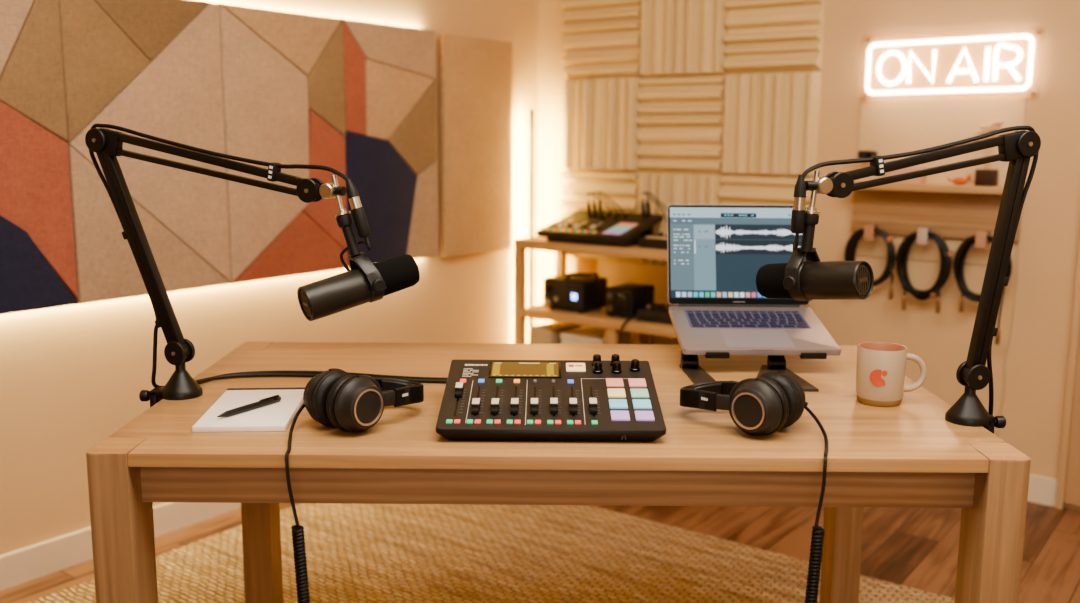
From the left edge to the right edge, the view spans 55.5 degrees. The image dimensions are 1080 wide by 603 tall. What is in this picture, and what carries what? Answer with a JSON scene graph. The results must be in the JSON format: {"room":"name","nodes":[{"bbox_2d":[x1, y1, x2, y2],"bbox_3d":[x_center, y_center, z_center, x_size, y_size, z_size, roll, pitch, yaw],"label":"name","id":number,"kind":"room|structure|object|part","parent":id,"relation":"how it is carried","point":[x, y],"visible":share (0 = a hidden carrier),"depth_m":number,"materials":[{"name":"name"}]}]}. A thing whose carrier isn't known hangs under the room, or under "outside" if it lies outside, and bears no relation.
{"room":"studio","nodes":[
{"label":"studio","id":0,"kind":"room"},
{"bbox_2d":[0,0,537,554],"bbox_3d":[-1.647,-0.484,2.331,0.100,2.600,5.600,7,11,36],"label":"wall","id":1,"kind":"structure","parent":0,"point":[72,376],"depth_m":3.20,"materials":[{"name":"paint"}]},
{"bbox_2d":[0,0,77,314],"bbox_3d":[-1.413,-0.379,2.535,0.061,0.839,0.491,7,11,36],"label":"acoustic panel","id":2,"kind":"object","parent":1,"relation":"attached to","point":[38,262],"visible":1,"depth_m":2.64,"materials":[{"name":"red fabric"}]},
{"bbox_2d":[0,502,240,590],"bbox_3d":[-1.608,0.758,2.498,0.014,0.093,5.400,7,11,36],"label":"baseboard","id":3,"kind":"structure","parent":1,"relation":"attached to","point":[26,564],"depth_m":2.88,"materials":[{"name":"paint"}]},
{"bbox_2d":[59,0,230,303],"bbox_3d":[-1.120,-0.441,2.929,0.062,0.840,0.496,7,11,36],"label":"acoustic panel","id":4,"kind":"object","parent":1,"relation":"attached to","point":[150,67],"visible":0.91,"depth_m":2.90,"materials":[{"name":"beige fabric"}]},
{"bbox_2d":[219,4,348,283],"bbox_3d":[-0.828,-0.503,3.322,0.063,0.840,0.487,7,11,36],"label":"acoustic panel","id":5,"kind":"object","parent":1,"relation":"attached to","point":[283,84],"visible":0.95,"depth_m":3.28,"materials":[{"name":"beige fabric"}]},
{"bbox_2d":[343,19,437,267],"bbox_3d":[-0.547,-0.562,3.701,0.062,0.840,0.461,7,11,36],"label":"acoustic panel","id":6,"kind":"object","parent":1,"relation":"attached to","point":[390,70],"visible":0.91,"depth_m":3.68,"materials":[{"name":"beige fabric"}]},
{"bbox_2d":[439,34,511,257],"bbox_3d":[-0.257,-0.616,4.104,0.046,0.846,0.420,7,11,36],"label":"acoustic panel","id":7,"kind":"object","parent":1,"relation":"attached to","point":[476,73],"visible":1,"depth_m":4.07,"materials":[{"name":"fabric"}]},
{"bbox_2d":[0,501,1079,602],"bbox_3d":[-0.122,1.036,1.440,3.900,0.100,5.600,7,11,36],"label":"floor","id":8,"kind":"structure","parent":0,"point":[916,548],"depth_m":3.11,"materials":[{"name":"brown wood"}]},
{"bbox_2d":[28,503,954,602],"bbox_3d":[-0.242,0.815,2.453,1.960,0.012,1.960,7,11,36],"label":"area rug","id":9,"kind":"object","parent":8,"relation":"on","point":[356,553],"visible":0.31,"depth_m":2.90,"materials":[{"name":"wicker"}]},
{"bbox_2d":[86,341,1030,602],"bbox_3d":[0.025,0.522,1.928,1.360,0.738,0.812,0,9,0],"label":"desk","id":10,"kind":"object","parent":9,"relation":"on","point":[907,454],"visible":0.8,"depth_m":1.52,"materials":[{"name":"brown wood"}]},
{"bbox_3d":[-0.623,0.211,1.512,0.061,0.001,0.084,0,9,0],"label":"leg","id":11,"kind":"part","parent":10,"relation":"part of","materials":[{"name":"brown wood"}]},
{"bbox_3d":[-0.625,0.576,1.571,0.062,0.738,0.085,0,9,0],"label":"leg","id":12,"kind":"part","parent":10,"relation":"part of","materials":[{"name":"brown wood"}]},
{"bbox_2d":[85,128,345,406],"bbox_3d":[-0.546,-0.019,1.750,0.490,0.544,0.072,3,9,14],"label":"boom arm","id":13,"kind":"object","parent":10,"relation":"attached to","point":[107,144],"visible":0.98,"depth_m":1.77,"materials":[{"name":"black metal"}]},
{"bbox_3d":[-0.684,0.164,1.789,0.022,0.020,0.020,0,9,0],"label":"clamp knob","id":14,"kind":"part","parent":13,"relation":"part of","materials":[{"name":"black plastic"}]},
{"bbox_2d":[89,123,446,386],"bbox_3d":[-0.442,-0.070,1.788,0.684,0.469,0.239,2,9,10],"label":"microphone cable","id":15,"kind":"object","parent":13,"relation":"attached to","point":[358,213],"visible":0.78,"depth_m":1.72,"materials":[{"name":"black rubber"}]},
{"bbox_2d":[351,207,370,237],"bbox_3d":[-0.286,-0.126,1.640,0.032,0.050,0.020,3,10,18],"label":"connector","id":16,"kind":"object","parent":15,"relation":"attached to","point":[358,213],"depth_m":1.63,"materials":[{"name":"black plastic"}]},
{"bbox_3d":[-0.321,-0.177,1.644,0.016,0.015,0.015,3,10,18],"label":"tilt knob","id":17,"kind":"part","parent":13,"relation":"part of","materials":[{"name":"black plastic"}]},
{"bbox_2d":[297,208,419,320],"bbox_3d":[-0.289,-0.062,1.652,0.200,0.175,0.085,-7,12,-38],"label":"microphone","id":18,"kind":"object","parent":13,"relation":"hanging from","point":[366,281],"visible":1,"depth_m":1.64,"materials":[{"name":"metal"}]},
{"bbox_2d":[300,290,311,316],"bbox_3d":[-0.368,0.004,1.616,0.012,0.044,0.045,-5,11,-31],"label":"grille","id":19,"kind":"object","parent":18,"relation":"attached to","point":[305,295],"depth_m":1.61,"materials":[{"name":"metal"}]},
{"bbox_3d":[-0.256,-0.025,1.635,0.022,0.022,0.006,-5,11,-31],"label":"yoke knob","id":20,"kind":"part","parent":18,"relation":"part of","materials":[{"name":"black plastic"}]},
{"bbox_2d":[192,387,304,431],"bbox_3d":[-0.472,0.177,1.700,0.142,0.010,0.242,0,9,-4],"label":"notepad","id":21,"kind":"object","parent":10,"relation":"on","point":[277,416],"visible":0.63,"depth_m":1.66,"materials":[{"name":"white paper"}]},
{"bbox_2d":[217,395,280,416],"bbox_3d":[-0.472,0.171,1.670,0.010,0.012,0.137,6,11,30],"label":"pen","id":22,"kind":"object","parent":21,"relation":"on","point":[266,401],"visible":1,"depth_m":1.67,"materials":[{"name":"grey plastic"}]},
{"bbox_3d":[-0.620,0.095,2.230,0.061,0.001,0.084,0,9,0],"label":"leg","id":23,"kind":"part","parent":10,"relation":"part of","materials":[{"name":"brown wood"}]},
{"bbox_3d":[-0.623,0.460,2.289,0.062,0.738,0.085,0,9,0],"label":"leg","id":24,"kind":"part","parent":10,"relation":"part of","materials":[{"name":"brown wood"}]},
{"bbox_2d":[196,370,447,383],"bbox_3d":[-0.357,0.137,1.889,0.559,0.027,0.139,1,9,3],"label":"cable","id":25,"kind":"object","parent":10,"relation":"on","point":[281,371],"visible":0.41,"depth_m":1.94,"materials":[{"name":"black rubber"}]},
{"bbox_2d":[285,368,423,602],"bbox_3d":[-0.313,0.368,1.629,0.137,0.524,0.320,5,11,29],"label":"headphones","id":26,"kind":"object","parent":10,"relation":"on","point":[334,397],"visible":1,"depth_m":1.56,"materials":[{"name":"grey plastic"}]},
{"bbox_3d":[-0.363,0.233,1.552,0.033,0.145,0.206,0,9,-2],"label":"cord","id":27,"kind":"part","parent":26,"relation":"part of","materials":[{"name":"black rubber"}]},
{"bbox_3d":[-0.340,0.446,1.483,0.032,0.255,0.018,3,10,17],"label":"coiled cord","id":28,"kind":"part","parent":26,"relation":"part of","materials":[{"name":"black rubber"}]},
{"bbox_2d":[303,370,348,426],"bbox_3d":[-0.331,0.151,1.617,0.060,0.089,0.089,7,11,36],"label":"ear cup","id":29,"kind":"object","parent":26,"relation":"on","point":[316,393],"depth_m":1.58,"materials":[{"name":"black leather"}]},
{"bbox_2d":[326,374,384,431],"bbox_3d":[-0.281,0.158,1.577,0.060,0.089,0.089,7,11,36],"label":"ear cup","id":30,"kind":"object","parent":26,"relation":"on","point":[354,403],"depth_m":1.55,"materials":[{"name":"black plastic"}]},
{"bbox_2d":[436,354,665,441],"bbox_3d":[0.017,0.149,1.662,0.345,0.080,0.283,0,9,0],"label":"mixing console","id":31,"kind":"object","parent":10,"relation":"on","point":[615,400],"visible":1,"depth_m":1.62,"materials":[{"name":"black plastic"}]},
{"bbox_2d":[462,364,486,376],"bbox_3d":[-0.111,0.117,1.749,0.039,0.009,0.057,0,9,0],"label":"print","id":32,"kind":"object","parent":31,"relation":"on","point":[468,370],"depth_m":1.75},
{"bbox_3d":[-0.025,0.116,1.751,0.122,0.012,0.069,0,9,0],"label":"screen frame","id":33,"kind":"part","parent":31,"relation":"part of","materials":[{"name":"gold metal"}]},
{"bbox_3d":[0.098,0.102,1.773,0.018,0.020,0.018,0,9,0],"label":"knob","id":34,"kind":"part","parent":31,"relation":"part of","materials":[{"name":"black plastic"}]},
{"bbox_3d":[0.098,0.112,1.743,0.018,0.020,0.018,0,9,0],"label":"knob","id":35,"kind":"part","parent":31,"relation":"part of","materials":[{"name":"black plastic"}]},
{"bbox_3d":[0.130,0.101,1.774,0.018,0.020,0.018,0,9,0],"label":"knob","id":36,"kind":"part","parent":31,"relation":"part of","materials":[{"name":"black plastic"}]},
{"bbox_3d":[0.130,0.111,1.744,0.018,0.020,0.018,0,9,0],"label":"knob","id":37,"kind":"part","parent":31,"relation":"part of","materials":[{"name":"black plastic"}]},
{"bbox_3d":[0.162,0.109,1.752,0.018,0.020,0.018,0,9,0],"label":"knob","id":38,"kind":"part","parent":31,"relation":"part of","materials":[{"name":"black plastic"}]},
{"bbox_2d":[675,333,826,391],"bbox_3d":[0.423,0.096,2.026,0.292,0.075,0.360,0,9,0],"label":"laptop stand","id":39,"kind":"object","parent":10,"relation":"on","point":[689,364],"visible":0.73,"depth_m":1.98,"materials":[{"name":"black metal"}]},
{"bbox_3d":[0.391,0.144,1.951,0.226,0.005,0.198,0,9,0],"label":"plate","id":40,"kind":"part","parent":39,"relation":"part of","materials":[{"name":"metal"}]},
{"bbox_2d":[667,205,840,355],"bbox_3d":[0.430,-0.054,2.115,0.305,0.268,0.325,0,9,0],"label":"laptop","id":41,"kind":"object","parent":39,"relation":"on","point":[716,253],"visible":0.97,"depth_m":2.22,"materials":[{"name":"grey metal"}]},
{"bbox_3d":[0.430,-0.102,2.236,0.305,0.213,0.072,0,9,0],"label":"lid","id":42,"kind":"part","parent":41,"relation":"part of","materials":[{"name":"grey metal"}]},
{"bbox_2d":[680,371,827,602],"bbox_3d":[0.356,0.373,1.625,0.141,0.524,0.318,-5,11,-32],"label":"headphones","id":43,"kind":"object","parent":10,"relation":"on","point":[768,403],"visible":1,"depth_m":1.56,"materials":[{"name":"grey plastic"}]},
{"bbox_2d":[730,377,788,435],"bbox_3d":[0.334,0.163,1.571,0.089,0.089,0.062,7,11,36],"label":"ear cup","id":44,"kind":"object","parent":43,"relation":"on","point":[759,406],"depth_m":1.55,"materials":[{"name":"black plastic"}]},
{"bbox_2d":[760,373,805,428],"bbox_3d":[0.375,0.155,1.619,0.089,0.089,0.062,7,11,36],"label":"ear cup","id":45,"kind":"object","parent":43,"relation":"on","point":[795,394],"depth_m":1.58,"materials":[{"name":"black plastic"}]},
{"bbox_3d":[0.389,0.448,1.481,0.032,0.259,0.018,-2,10,-15],"label":"coiled cord","id":46,"kind":"part","parent":43,"relation":"part of","materials":[{"name":"black rubber"}]},
{"bbox_3d":[0.414,0.238,1.545,0.038,0.139,0.197,1,9,2],"label":"cord","id":47,"kind":"part","parent":43,"relation":"part of","materials":[{"name":"black rubber"}]},
{"bbox_3d":[0.675,0.468,2.285,0.062,0.738,0.085,0,9,0],"label":"leg","id":48,"kind":"part","parent":10,"relation":"part of","materials":[{"name":"brown wood"}]},
{"bbox_3d":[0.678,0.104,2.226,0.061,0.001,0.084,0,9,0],"label":"leg","id":49,"kind":"part","parent":10,"relation":"part of","materials":[{"name":"brown wood"}]},
{"bbox_2d":[856,342,926,406],"bbox_3d":[0.602,0.125,1.782,0.109,0.099,0.082,-4,10,-25],"label":"mug","id":50,"kind":"object","parent":10,"relation":"on","point":[881,366],"visible":1,"depth_m":1.75,"materials":[{"name":"beige ceramic"}]},
{"bbox_3d":[0.647,0.123,1.771,0.040,0.068,0.011,1,9,4],"label":"handle","id":51,"kind":"part","parent":50,"relation":"part of","materials":[{"name":"beige ceramic"}]},
{"bbox_2d":[805,131,1040,433],"bbox_3d":[0.587,0.008,1.610,0.392,0.548,0.070,-2,9,-14],"label":"boom arm","id":52,"kind":"object","parent":10,"relation":"attached to","point":[1016,147],"visible":0.94,"depth_m":1.61,"materials":[{"name":"black metal"}]},
{"bbox_3d":[0.405,-0.173,1.536,0.016,0.015,0.015,-2,9,-14],"label":"tilt knob","id":53,"kind":"part","parent":52,"relation":"part of","materials":[{"name":"black metal"}]},
{"bbox_2d":[756,207,873,300],"bbox_3d":[0.415,-0.070,1.560,0.083,0.149,0.179,-8,13,-43],"label":"microphone","id":54,"kind":"object","parent":52,"relation":"hanging from","point":[798,279],"visible":1,"depth_m":1.54,"materials":[{"name":"metal"}]},
{"bbox_3d":[0.377,-0.028,1.551,0.006,0.022,0.022,-8,13,-43],"label":"yoke knob","id":55,"kind":"part","parent":54,"relation":"part of","materials":[{"name":"black plastic"}]},
{"bbox_2d":[855,265,869,294],"bbox_3d":[0.473,-0.031,1.506,0.045,0.045,0.006,-8,13,-43],"label":"grille","id":56,"kind":"object","parent":54,"relation":"attached to","point":[862,272],"depth_m":1.50,"materials":[{"name":"metal"}]},
{"bbox_2d":[879,159,883,172],"bbox_3d":[0.511,-0.206,1.556,0.010,0.021,0.024,-2,9,-14],"label":"print","id":57,"kind":"object","parent":52,"relation":"on","point":[881,161],"depth_m":1.55,"materials":[{"name":"white plastic"}]},
{"bbox_2d":[791,126,1038,415],"bbox_3d":[0.573,0.321,1.680,0.421,1.204,0.064,-2,9,-14],"label":"microphone cable","id":58,"kind":"object","parent":52,"relation":"attached to","point":[798,212],"visible":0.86,"depth_m":1.57,"materials":[{"name":"black rubber"}]},
{"bbox_2d":[791,210,805,233],"bbox_3d":[0.387,-0.120,1.540,0.021,0.036,0.020,0,9,0],"label":"connector","id":59,"kind":"object","parent":58,"relation":"attached to","point":[798,216],"depth_m":1.53,"materials":[{"name":"black plastic"}]},
{"bbox_3d":[0.737,0.194,1.656,0.022,0.020,0.020,0,9,0],"label":"clamp knob","id":60,"kind":"part","parent":52,"relation":"part of","materials":[{"name":"black plastic"}]},
{"bbox_3d":[0.672,0.584,1.567,0.062,0.738,0.085,0,9,0],"label":"leg","id":61,"kind":"part","parent":10,"relation":"part of","materials":[{"name":"brown wood"}]},
{"bbox_3d":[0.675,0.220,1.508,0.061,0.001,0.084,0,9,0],"label":"leg","id":62,"kind":"part","parent":10,"relation":"part of","materials":[{"name":"brown wood"}]},
{"bbox_2d":[529,109,533,343],"bbox_3d":[-0.037,-0.150,4.365,0.100,1.310,0.100,0,9,-2],"label":"lamp","id":63,"kind":"object","parent":8,"relation":"on","point":[531,110],"visible":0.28,"depth_m":4.32,"materials":[{"name":"white"}]},
{"bbox_2d":[514,236,808,343],"bbox_3d":[0.440,0.174,4.002,1.120,0.790,0.325,7,11,36],"label":"shelf unit","id":64,"kind":"object","parent":8,"relation":"on","point":[598,318],"visible":0.2,"depth_m":4.03,"materials":[{"name":"brown wood"}]},
{"bbox_3d":[-0.082,0.156,4.206,0.036,0.755,0.036,7,11,36],"label":"post","id":65,"kind":"part","parent":64,"relation":"part of","materials":[{"name":"brown wood"}]},
{"bbox_2d":[531,322,581,343],"bbox_3d":[0.067,0.241,4.286,0.104,0.293,0.224,7,11,36],"label":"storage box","id":66,"kind":"object","parent":64,"relation":"on","point":[549,333],"visible":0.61,"depth_m":4.20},
{"bbox_3d":[0.068,0.106,4.265,0.104,0.020,0.224,7,11,36],"label":"lid","id":67,"kind":"part","parent":66,"relation":"part of","materials":[{"name":"brown wood"}]},
{"bbox_3d":[0.089,0.120,4.436,0.036,0.755,0.036,7,11,36],"label":"post","id":68,"kind":"part","parent":64,"relation":"part of","materials":[{"name":"brown wood"}]},
{"bbox_2d":[544,272,606,312],"bbox_3d":[0.140,-0.046,4.143,0.207,0.156,0.191,7,11,36],"label":"preamp","id":69,"kind":"object","parent":64,"relation":"on","point":[581,292],"visible":1,"depth_m":4.09,"materials":[{"name":"black plastic"}]},
{"bbox_3d":[0.033,-0.050,4.113,0.026,0.026,0.018,7,11,36],"label":"knob","id":70,"kind":"part","parent":69,"relation":"part of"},
{"bbox_3d":[0.033,0.002,4.121,0.034,0.034,0.018,7,11,36],"label":"knob","id":71,"kind":"part","parent":69,"relation":"part of","materials":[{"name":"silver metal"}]},
{"bbox_3d":[0.092,-0.027,4.087,0.186,0.106,0.004,7,11,36],"label":"plate","id":72,"kind":"part","parent":69,"relation":"part of","materials":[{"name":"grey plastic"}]},
{"bbox_3d":[0.131,-0.053,4.050,0.060,0.012,0.003,7,11,36],"label":"label plate","id":73,"kind":"part","parent":69,"relation":"part of","materials":[{"name":"black metal"}]},
{"bbox_3d":[0.168,-0.100,4.086,0.127,0.030,0.031,2,9,9],"label":"handle","id":74,"kind":"part","parent":69,"relation":"part of","materials":[{"name":"metal"}]},
{"bbox_2d":[560,326,631,343],"bbox_3d":[0.228,0.263,4.195,0.206,0.282,0.226,7,11,36],"label":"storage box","id":75,"kind":"object","parent":64,"relation":"on","point":[588,334],"visible":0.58,"depth_m":4.13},
{"bbox_2d":[536,191,666,246],"bbox_3d":[0.254,-0.335,4.046,0.447,0.199,0.301,7,11,36],"label":"mixer","id":76,"kind":"object","parent":64,"relation":"on","point":[618,229],"visible":0.99,"depth_m":4.02,"materials":[{"name":"grey plastic"}]},
{"bbox_3d":[0.277,0.336,3.983,0.050,0.475,0.036,7,11,36],"label":"post","id":77,"kind":"part","parent":64,"relation":"part of","materials":[{"name":"brown wood"}]},
{"bbox_2d":[606,283,653,318],"bbox_3d":[0.348,-0.002,4.011,0.120,0.114,0.185,7,11,36],"label":"amplifier","id":78,"kind":"object","parent":64,"relation":"on","point":[623,300],"visible":0.84,"depth_m":3.96,"materials":[{"name":"black plastic"}]},
{"bbox_3d":[0.270,0.027,3.967,0.026,0.026,0.015,7,11,36],"label":"knob","id":79,"kind":"part","parent":78,"relation":"part of","materials":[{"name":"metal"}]},
{"bbox_3d":[0.270,-0.019,3.960,0.026,0.026,0.015,7,11,36],"label":"knob","id":80,"kind":"part","parent":78,"relation":"part of","materials":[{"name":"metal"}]},
{"bbox_3d":[0.318,0.007,3.937,0.050,0.070,0.003,7,11,36],"label":"plate","id":81,"kind":"part","parent":78,"relation":"part of","materials":[{"name":"black metal"}]},
{"bbox_2d":[619,313,655,343],"bbox_3d":[0.363,0.311,3.890,0.137,0.545,0.016,2,9,9],"label":"cable","id":82,"kind":"object","parent":64,"relation":"hanging from","point":[641,314],"visible":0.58,"depth_m":3.85,"materials":[{"name":"black rubber"}]},
{"bbox_3d":[0.433,0.303,4.194,0.050,0.475,0.036,7,11,36],"label":"post","id":83,"kind":"part","parent":64,"relation":"part of","materials":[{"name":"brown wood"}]},
{"bbox_2d":[639,232,666,249],"bbox_3d":[0.484,-0.230,3.865,0.170,0.052,0.150,7,11,36],"label":"controller","id":84,"kind":"object","parent":64,"relation":"on","point":[659,241],"visible":0.35,"depth_m":3.83,"materials":[{"name":"black plastic"}]},
{"bbox_2d":[637,303,673,324],"bbox_3d":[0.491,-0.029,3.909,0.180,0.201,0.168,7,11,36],"label":"audio interface","id":85,"kind":"object","parent":64,"relation":"on","point":[661,311],"visible":0.48,"depth_m":3.87,"materials":[{"name":"grey plastic"}]},
{"bbox_2d":[536,0,1079,509],"bbox_3d":[1.511,-0.641,3.415,3.700,2.600,0.100,7,11,36],"label":"wall","id":86,"kind":"structure","parent":0,"point":[1037,357],"depth_m":3.50,"materials":[{"name":"paint"}]},
{"bbox_2d":[559,170,639,261],"bbox_3d":[0.243,-0.361,4.307,0.371,0.371,0.048,7,11,36],"label":"tile","id":87,"kind":"structure","parent":86,"relation":"attached to","point":[621,187],"depth_m":4.28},
{"bbox_2d":[561,0,641,78],"bbox_3d":[0.248,-1.105,4.186,0.371,0.371,0.048,7,11,36],"label":"tile","id":88,"kind":"structure","parent":86,"relation":"attached to","point":[603,37],"depth_m":4.18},
{"bbox_2d":[563,77,641,169],"bbox_3d":[0.246,-0.733,4.247,0.371,0.371,0.048,7,11,36],"label":"tile","id":89,"kind":"structure","parent":86,"relation":"attached to","point":[601,129],"depth_m":4.23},
{"bbox_2d":[637,172,722,264],"bbox_3d":[0.544,-0.324,4.090,0.371,0.371,0.048,7,11,36],"label":"tile","id":90,"kind":"structure","parent":86,"relation":"attached to","point":[668,188],"depth_m":4.07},
{"bbox_2d":[636,75,725,172],"bbox_3d":[0.547,-0.696,4.029,0.371,0.371,0.048,7,11,36],"label":"tile","id":91,"kind":"structure","parent":86,"relation":"attached to","point":[681,121],"depth_m":4.02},
{"bbox_2d":[640,0,728,75],"bbox_3d":[0.549,-1.068,3.969,0.371,0.371,0.048,7,11,36],"label":"tile","id":92,"kind":"structure","parent":86,"relation":"attached to","point":[679,37],"depth_m":3.97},
{"bbox_2d":[718,174,812,207],"bbox_3d":[0.845,-0.287,3.872,0.371,0.371,0.048,7,11,36],"label":"acoustic panel","id":93,"kind":"structure","parent":86,"relation":"attached to","point":[736,189],"depth_m":3.86,"materials":[{"name":"beige fabric"}]},
{"bbox_2d":[722,72,820,174],"bbox_3d":[0.847,-0.659,3.812,0.371,0.371,0.048,7,11,36],"label":"acoustic panel","id":94,"kind":"structure","parent":86,"relation":"attached to","point":[771,120],"depth_m":3.80,"materials":[{"name":"beige fabric"}]},
{"bbox_2d":[723,0,824,72],"bbox_3d":[0.850,-1.031,3.752,0.371,0.371,0.048,7,11,36],"label":"tile","id":95,"kind":"structure","parent":86,"relation":"attached to","point":[763,35],"depth_m":3.75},
{"bbox_2d":[851,190,1019,247],"bbox_3d":[1.322,-0.284,3.483,0.552,0.176,0.090,7,11,36],"label":"rack","id":96,"kind":"object","parent":86,"relation":"attached to","point":[949,215],"visible":0.97,"depth_m":3.50,"materials":[{"name":"brown wood"}]},
{"bbox_2d":[844,228,895,299],"bbox_3d":[1.158,-0.137,3.608,0.186,0.245,0.046,7,11,36],"label":"cable","id":97,"kind":"object","parent":96,"relation":"hanging from","point":[850,249],"visible":0.66,"depth_m":3.57,"materials":[{"name":"black rubber"}]},
{"bbox_2d":[896,231,953,312],"bbox_3d":[1.310,-0.103,3.503,0.190,0.275,0.049,7,11,36],"label":"cable","id":98,"kind":"object","parent":96,"relation":"hanging from","point":[902,254],"visible":0.99,"depth_m":3.50,"materials":[{"name":"black rubber"}]},
{"bbox_2d":[953,235,1011,344],"bbox_3d":[1.458,-0.043,3.399,0.182,0.356,0.045,7,11,36],"label":"cable","id":99,"kind":"object","parent":96,"relation":"hanging from","point":[961,253],"visible":0.62,"depth_m":3.41,"materials":[{"name":"black rubber"}]},
{"bbox_2d":[854,100,1025,265],"bbox_3d":[1.347,-0.413,3.505,0.535,0.550,0.008,7,11,36],"label":"wall panel","id":100,"kind":"object","parent":86,"relation":"attached to","point":[886,128],"visible":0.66,"depth_m":3.49,"materials":[{"name":"beige paint"}]},
{"bbox_2d":[858,151,876,157],"bbox_3d":[1.148,-0.511,3.590,0.050,0.033,0.084,7,11,36],"label":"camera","id":101,"kind":"object","parent":100,"relation":"attached to","point":[861,154],"visible":0.7,"depth_m":3.56,"materials":[{"name":"black plastic"}]},
{"bbox_2d":[854,181,1003,194],"bbox_3d":[1.313,-0.384,3.459,0.540,0.024,0.112,7,11,36],"label":"wall shelf","id":102,"kind":"object","parent":100,"relation":"attached to","point":[926,187],"visible":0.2,"depth_m":3.39,"materials":[{"name":"brown wood"}]},
{"bbox_2d":[888,164,925,183],"bbox_3d":[1.247,-0.435,3.493,0.112,0.064,0.062,7,11,36],"label":"box","id":103,"kind":"object","parent":102,"relation":"on","point":[921,180],"visible":0.47,"depth_m":3.46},
{"bbox_3d":[1.247,-0.462,3.489,0.112,0.010,0.062,7,11,36],"label":"lid","id":104,"kind":"part","parent":103,"relation":"part of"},
{"bbox_2d":[947,174,971,184],"bbox_3d":[1.388,-0.405,3.398,0.077,0.038,0.024,7,11,36],"label":"figurine","id":105,"kind":"object","parent":102,"relation":"on","point":[959,180],"visible":1,"depth_m":3.39,"materials":[{"name":"orange ceramic"}]},
{"bbox_2d":[974,120,1003,185],"bbox_3d":[1.456,-0.482,3.334,0.081,0.210,0.058,7,11,36],"label":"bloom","id":106,"kind":"object","parent":102,"relation":"on","point":[983,177],"visible":0.89,"depth_m":3.32,"materials":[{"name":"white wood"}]},
{"bbox_3d":[1.454,-0.497,3.330,0.041,0.142,0.010,7,11,36],"label":"stem","id":107,"kind":"part","parent":106,"relation":"part of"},
{"bbox_2d":[858,25,1044,102],"bbox_3d":[1.355,-0.784,3.420,0.585,0.232,0.040,7,11,36],"label":"sign","id":108,"kind":"object","parent":86,"relation":"attached to","point":[1001,63],"visible":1,"depth_m":3.40,"materials":[{"name":"beige plastic"}]},
{"bbox_2d":[996,241,1018,435],"bbox_3d":[1.562,0.221,3.446,0.027,0.870,0.004,7,11,36],"label":"power cord","id":109,"kind":"object","parent":86,"relation":"attached to","point":[1018,241],"visible":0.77,"depth_m":3.42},
{"bbox_2d":[1027,474,1057,506],"bbox_3d":[0.850,0.527,4.018,2.134,0.093,0.014,7,11,36],"label":"baseboard","id":110,"kind":"structure","parent":86,"relation":"attached to","point":[1041,490],"depth_m":3.42,"materials":[{"name":"paint"}]},
{"bbox_2d":[1055,238,1079,509],"bbox_3d":[2.064,-0.280,2.954,0.900,2.041,0.072,7,11,36],"label":"door","id":111,"kind":"structure","parent":86,"relation":"in","point":[1068,484],"depth_m":3.33,"materials":[{"name":"paint"}]},
{"bbox_2d":[974,169,998,185],"bbox_3d":[1.455,-0.404,3.347,0.060,0.052,0.058,7,11,36],"label":"pot","id":112,"kind":"object","parent":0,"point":[983,177],"depth_m":3.33,"materials":[{"name":"brown wood"}]}
]}

